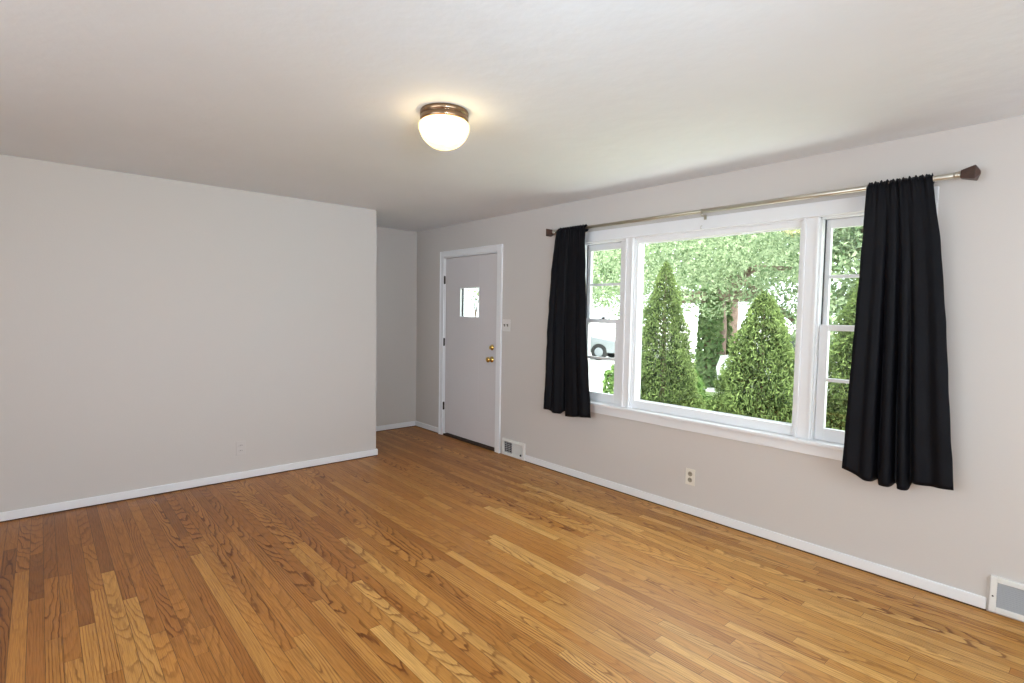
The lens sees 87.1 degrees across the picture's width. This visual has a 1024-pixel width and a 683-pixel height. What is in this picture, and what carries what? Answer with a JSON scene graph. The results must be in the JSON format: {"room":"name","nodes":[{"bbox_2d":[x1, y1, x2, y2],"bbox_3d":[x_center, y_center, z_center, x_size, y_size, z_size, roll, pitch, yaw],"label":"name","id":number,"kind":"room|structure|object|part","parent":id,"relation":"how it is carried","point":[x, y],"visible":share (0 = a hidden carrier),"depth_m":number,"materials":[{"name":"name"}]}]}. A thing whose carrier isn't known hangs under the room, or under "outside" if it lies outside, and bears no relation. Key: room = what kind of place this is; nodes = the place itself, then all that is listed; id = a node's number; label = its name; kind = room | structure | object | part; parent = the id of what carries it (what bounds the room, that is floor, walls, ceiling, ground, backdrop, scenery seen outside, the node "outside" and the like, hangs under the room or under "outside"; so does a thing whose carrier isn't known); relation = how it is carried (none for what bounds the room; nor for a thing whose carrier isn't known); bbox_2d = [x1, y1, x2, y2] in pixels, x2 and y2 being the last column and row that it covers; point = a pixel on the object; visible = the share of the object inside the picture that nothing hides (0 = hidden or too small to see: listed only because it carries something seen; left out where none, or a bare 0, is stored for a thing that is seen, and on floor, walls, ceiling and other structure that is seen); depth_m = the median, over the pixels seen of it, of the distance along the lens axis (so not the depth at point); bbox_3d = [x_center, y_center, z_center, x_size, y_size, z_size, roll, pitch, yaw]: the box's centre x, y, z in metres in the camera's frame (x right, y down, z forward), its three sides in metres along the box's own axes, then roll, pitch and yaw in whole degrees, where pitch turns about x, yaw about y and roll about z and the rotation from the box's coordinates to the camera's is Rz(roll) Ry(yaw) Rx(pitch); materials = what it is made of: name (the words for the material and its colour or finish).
{"room":"empty living room","nodes":[
{"label":"empty living room","id":0,"kind":"room"},
{"bbox_2d":[0,154,376,511],"bbox_3d":[-3.295,-0.043,4.121,4.390,2.360,1.033,-2,4,-41],"label":"wall","id":1,"kind":"structure","parent":0,"point":[151,327],"depth_m":4.05,"materials":[{"name":"grey paint"}]},
{"bbox_2d":[0,449,377,522],"bbox_3d":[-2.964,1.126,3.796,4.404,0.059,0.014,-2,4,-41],"label":"baseboard","id":2,"kind":"structure","parent":1,"relation":"attached to","point":[32,511],"depth_m":4.10,"materials":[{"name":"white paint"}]},
{"bbox_2d":[236,441,245,455],"bbox_3d":[-2.227,0.877,4.428,0.074,0.117,0.009,-2,4,-41],"label":"power outlet","id":3,"kind":"object","parent":1,"relation":"attached to","point":[240,445],"visible":1,"depth_m":4.42,"materials":[{"name":"grey paint"}]},
{"bbox_2d":[376,227,416,425],"bbox_3d":[-1.573,-0.132,6.251,1.010,2.360,0.095,-2,4,-41],"label":"wall","id":4,"kind":"structure","parent":0,"point":[396,249],"depth_m":6.36,"materials":[{"name":"grey paint"}]},
{"bbox_2d":[376,421,414,430],"bbox_3d":[-1.555,1.012,6.273,0.982,0.059,0.014,-2,4,-41],"label":"baseboard","id":5,"kind":"structure","parent":4,"relation":"attached to","point":[411,423],"depth_m":6.41,"materials":[{"name":"white paint"}]},
{"bbox_2d":[376,426,436,432],"bbox_3d":[-1.384,1.058,6.085,1.001,0.007,0.526,-2,4,-41],"label":"trim","id":6,"kind":"structure","parent":4,"relation":"attached to","point":[409,426],"depth_m":6.39,"materials":[{"name":"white wood"}]},
{"bbox_2d":[0,0,1023,231],"bbox_3d":[-0.735,-1.188,1.921,5.720,0.250,7.720,-2,4,-41],"label":"ceiling","id":7,"kind":"structure","parent":0,"point":[565,101],"depth_m":2.26,"materials":[{"name":"paint"}]},
{"bbox_2d":[420,103,468,143],"bbox_3d":[-0.323,-1.003,2.564,0.241,0.176,0.241,-2,4,-41],"label":"ceiling light","id":8,"kind":"object","parent":7,"relation":"attached to","point":[442,123],"visible":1,"depth_m":2.48,"materials":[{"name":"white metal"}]},
{"bbox_2d":[420,115,467,143],"bbox_3d":[-0.323,-0.998,2.565,0.228,0.095,0.228,-2,4,-41],"label":"diffuser","id":9,"kind":"object","parent":8,"relation":"attached to","point":[442,129],"depth_m":2.49,"materials":[{"name":"white glass"}]},
{"bbox_2d":[0,426,1023,682],"bbox_3d":[-0.776,1.353,2.060,5.600,0.120,7.600,-2,4,-41],"label":"floor","id":10,"kind":"structure","parent":0,"point":[432,557],"depth_m":2.70,"materials":[{"name":"brown wood"}]},
{"bbox_2d":[443,433,493,450],"bbox_3d":[-0.445,1.079,5.837,0.107,0.022,0.918,-2,4,-41],"label":"threshold","id":11,"kind":"object","parent":10,"relation":"on","point":[445,434],"visible":0.53,"depth_m":5.78,"materials":[{"name":"brown wood"}]},
{"bbox_2d":[589,321,795,392],"bbox_3d":[33.037,-0.919,63.134,114.000,0.290,120.000,-2,4,-41],"label":"street","id":12,"kind":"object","parent":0,"point":[597,367],"depth_m":21.41,"materials":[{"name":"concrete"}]},
{"bbox_2d":[590,327,614,359],"bbox_3d":[2.678,-0.088,22.973,4.500,1.490,1.840,3,4,29],"label":"car","id":13,"kind":"object","parent":12,"relation":"on","point":[600,345],"visible":0.34,"depth_m":21.55,"materials":[{"name":"silver metal"}]},
{"bbox_2d":[602,364,613,393],"bbox_3d":[2.353,0.884,12.434,0.562,0.733,0.558,3,4,34],"label":"shrub","id":14,"kind":"object","parent":12,"relation":"on","point":[609,378],"visible":0.51,"depth_m":12.34,"materials":[{"name":"green plant"}]},
{"bbox_2d":[592,243,672,310],"bbox_3d":[3.172,-2.503,19.993,4.084,6.636,5.923,-2,4,-41],"label":"deciduous tree","id":15,"kind":"object","parent":12,"relation":"on","point":[595,252],"visible":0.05,"depth_m":18.60,"materials":[{"name":"green plant"}]},
{"bbox_2d":[593,229,858,387],"bbox_3d":[5.388,-2.013,13.812,7.690,6.586,5.746,4,4,44],"label":"deciduous tree","id":16,"kind":"object","parent":12,"relation":"on","point":[714,303],"visible":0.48,"depth_m":12.65,"materials":[{"name":"green plant"}]},
{"bbox_2d":[654,230,839,344],"bbox_3d":[8.852,-3.388,21.164,5.345,8.456,7.549,-2,4,-41],"label":"deciduous tree","id":17,"kind":"object","parent":12,"relation":"on","point":[734,314],"visible":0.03,"depth_m":20.43,"materials":[{"name":"green plant"}]},
{"bbox_2d":[716,336,846,391],"bbox_3d":[7.208,0.574,12.274,4.500,1.490,1.840,4,4,43],"label":"car","id":18,"kind":"object","parent":12,"relation":"on","point":[722,358],"visible":0.02,"depth_m":13.03,"materials":[{"name":"white paint"}]},
{"bbox_2d":[416,115,1023,621],"bbox_3d":[1.301,0.049,3.792,0.121,2.360,7.590,-2,4,-41],"label":"wall","id":19,"kind":"structure","parent":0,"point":[972,532],"depth_m":3.19,"materials":[{"name":"grey paint"}]},
{"bbox_2d":[415,421,437,432],"bbox_3d":[-1.012,1.013,6.408,0.014,0.059,0.526,-2,4,-41],"label":"baseboard","id":20,"kind":"structure","parent":19,"relation":"attached to","point":[419,424],"depth_m":6.40,"materials":[{"name":"white paint"}]},
{"bbox_2d":[443,251,496,446],"bbox_3d":[-0.449,0.084,5.765,0.158,2.018,0.943,-2,4,-41],"label":"door","id":21,"kind":"structure","parent":19,"relation":"attached to","point":[469,343],"depth_m":5.75,"materials":[{"name":"white paint"}]},
{"bbox_3d":[-0.436,-0.416,5.750,0.056,0.318,0.339,-2,4,-41],"label":"lite frame","id":22,"kind":"part","parent":21,"relation":"part of","materials":[{"name":"white paint"}]},
{"bbox_3d":[-0.229,0.184,5.450,0.068,0.062,0.062,-2,4,-41],"label":"knob","id":23,"kind":"part","parent":21,"relation":"part of","materials":[{"name":"gold metal"}]},
{"bbox_2d":[503,319,510,330],"bbox_3d":[-0.058,-0.157,5.272,0.018,0.114,0.114,-2,4,-41],"label":"light switch","id":24,"kind":"object","parent":19,"relation":"attached to","point":[506,323],"visible":1,"depth_m":5.27,"materials":[{"name":"white plastic"}]},
{"bbox_2d":[502,437,525,459],"bbox_3d":[0.013,1.041,5.229,0.026,0.160,0.326,-2,4,-41],"label":"heating vent","id":25,"kind":"object","parent":19,"relation":"attached to","point":[512,448],"visible":1,"depth_m":5.22,"materials":[{"name":"white metal"}]},
{"bbox_2d":[585,239,624,405],"bbox_3d":[0.767,-0.156,4.415,0.095,1.310,0.450,-2,4,-41],"label":"window","id":26,"kind":"structure","parent":19,"relation":"attached to","point":[615,398],"depth_m":4.38,"materials":[{"name":"white paint"}]},
{"bbox_3d":[0.742,0.156,4.448,0.034,0.683,0.378,-2,4,-41],"label":"sash","id":27,"kind":"part","parent":26,"relation":"part of","materials":[{"name":"white paint"}]},
{"bbox_3d":[0.779,-0.477,4.437,0.028,0.648,0.378,-2,4,-41],"label":"sash","id":28,"kind":"part","parent":26,"relation":"part of","materials":[{"name":"white paint"}]},
{"bbox_2d":[685,468,694,485],"bbox_3d":[1.261,0.958,3.812,0.009,0.117,0.074,-2,4,-41],"label":"power outlet","id":29,"kind":"object","parent":19,"relation":"attached to","point":[690,473],"visible":1,"depth_m":3.81,"materials":[{"name":"beige plastic"}]},
{"bbox_2d":[590,400,843,450],"bbox_3d":[1.358,0.568,3.741,0.187,0.042,2.546,-2,4,-41],"label":"window sill","id":30,"kind":"structure","parent":19,"relation":"attached to","point":[815,442],"depth_m":3.55,"materials":[{"name":"white paint"}]},
{"bbox_2d":[630,219,803,435],"bbox_3d":[1.367,-0.109,3.731,0.095,1.310,1.220,-2,4,-41],"label":"window","id":31,"kind":"structure","parent":19,"relation":"attached to","point":[635,401],"depth_m":3.77,"materials":[{"name":"white paint"}]},
{"bbox_2d":[525,455,986,610],"bbox_3d":[1.217,1.189,3.867,0.014,0.059,3.316,-2,4,-41],"label":"baseboard","id":32,"kind":"structure","parent":19,"relation":"attached to","point":[967,597],"depth_m":3.29,"materials":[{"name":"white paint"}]},
{"bbox_2d":[546,165,980,236],"bbox_3d":[1.279,-0.866,3.642,0.117,0.080,2.888,-2,4,-41],"label":"curtain rod","id":33,"kind":"object","parent":19,"relation":"attached to","point":[973,172],"visible":0.81,"depth_m":3.21,"materials":[{"name":"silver metal"}]},
{"bbox_2d":[543,224,590,417],"bbox_3d":[0.481,-0.166,4.508,0.082,1.597,0.543,-2,4,-41],"label":"curtain","id":34,"kind":"object","parent":33,"relation":"hanging from","point":[567,370],"visible":1,"depth_m":4.50,"materials":[{"name":"black fabric"}]},
{"bbox_2d":[842,173,953,490],"bbox_3d":[2.012,-0.040,2.767,0.082,1.608,0.485,-2,4,-41],"label":"curtain","id":35,"kind":"object","parent":33,"relation":"hanging from","point":[898,428],"visible":1,"depth_m":2.77,"materials":[{"name":"black fabric"}]},
{"bbox_2d":[811,212,863,443],"bbox_3d":[1.985,-0.060,3.026,0.095,1.310,0.482,-2,4,-41],"label":"window","id":36,"kind":"structure","parent":19,"relation":"attached to","point":[828,223],"depth_m":3.17,"materials":[{"name":"white paint"}]},
{"bbox_3d":[1.977,0.253,3.041,0.034,0.683,0.460,-2,4,-41],"label":"sash","id":37,"kind":"part","parent":36,"relation":"part of","materials":[{"name":"white paint"}]},
{"bbox_3d":[2.014,-0.380,3.030,0.028,0.648,0.460,-2,4,-41],"label":"sash","id":38,"kind":"part","parent":36,"relation":"part of","materials":[{"name":"white paint"}]},
{"bbox_2d":[988,575,1023,620],"bbox_3d":[2.442,1.224,2.462,0.022,0.172,0.390,-2,4,-41],"label":"heating vent","id":39,"kind":"object","parent":19,"relation":"attached to","point":[1006,596],"visible":1,"depth_m":2.56,"materials":[{"name":"white metal"}]},
{"bbox_2d":[705,391,843,427],"bbox_3d":[2.814,1.580,8.822,8.705,0.300,30.000,-2,4,-41],"label":"ground","id":40,"kind":"structure","parent":0,"point":[707,392],"depth_m":12.76,"materials":[{"name":"green plant"}]},
{"bbox_2d":[464,288,478,316],"bbox_3d":[-1.027,-0.845,13.342,1.176,3.921,1.208,-2,4,-41],"label":"deciduous tree","id":41,"kind":"object","parent":40,"relation":"on","point":[468,290],"visible":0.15,"depth_m":13.36,"materials":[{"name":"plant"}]},
{"bbox_2d":[640,260,705,408],"bbox_3d":[2.273,0.118,8.084,1.288,2.681,1.287,3,4,34],"label":"arborvitae","id":42,"kind":"object","parent":40,"relation":"on","point":[682,392],"visible":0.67,"depth_m":7.83,"materials":[{"name":"green plant"}]},
{"bbox_2d":[645,355,706,397],"bbox_3d":[3.559,0.760,11.819,1.345,1.134,1.354,-2,4,-41],"label":"shrub","id":43,"kind":"object","parent":40,"relation":"on","point":[700,377],"visible":0.03,"depth_m":11.77,"materials":[{"name":"green plant"}]},
{"bbox_2d":[653,374,703,404],"bbox_3d":[3.146,0.966,10.201,1.134,0.891,1.158,-2,4,-41],"label":"shrub","id":44,"kind":"object","parent":40,"relation":"on","point":[699,385],"visible":0.02,"depth_m":10.02,"materials":[{"name":"green plant"}]},
{"bbox_2d":[691,394,718,408],"bbox_3d":[3.244,1.169,8.777,1.097,0.651,1.110,-2,4,-41],"label":"shrub","id":45,"kind":"object","parent":40,"relation":"on","point":[705,396],"visible":0.02,"depth_m":8.71,"materials":[{"name":"green plant"}]},
{"bbox_2d":[700,289,794,422],"bbox_3d":[3.037,0.458,6.565,1.485,2.196,1.537,1,3,3],"label":"arborvitae","id":46,"kind":"object","parent":40,"relation":"on","point":[744,375],"visible":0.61,"depth_m":6.40,"materials":[{"name":"green plant"}]},
{"bbox_2d":[789,226,862,357],"bbox_3d":[6.426,-1.366,9.389,3.237,5.636,2.729,4,4,42],"label":"deciduous tree","id":47,"kind":"object","parent":40,"relation":"on","point":[849,242],"visible":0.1,"depth_m":9.19,"materials":[{"name":"green plant"}]},
{"bbox_2d":[825,272,858,430],"bbox_3d":[4.409,0.243,6.678,1.388,2.656,1.343,-2,4,-41],"label":"arborvitae","id":48,"kind":"object","parent":40,"relation":"on","point":[837,399],"visible":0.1,"depth_m":6.64,"materials":[{"name":"green plant"}]}
]}

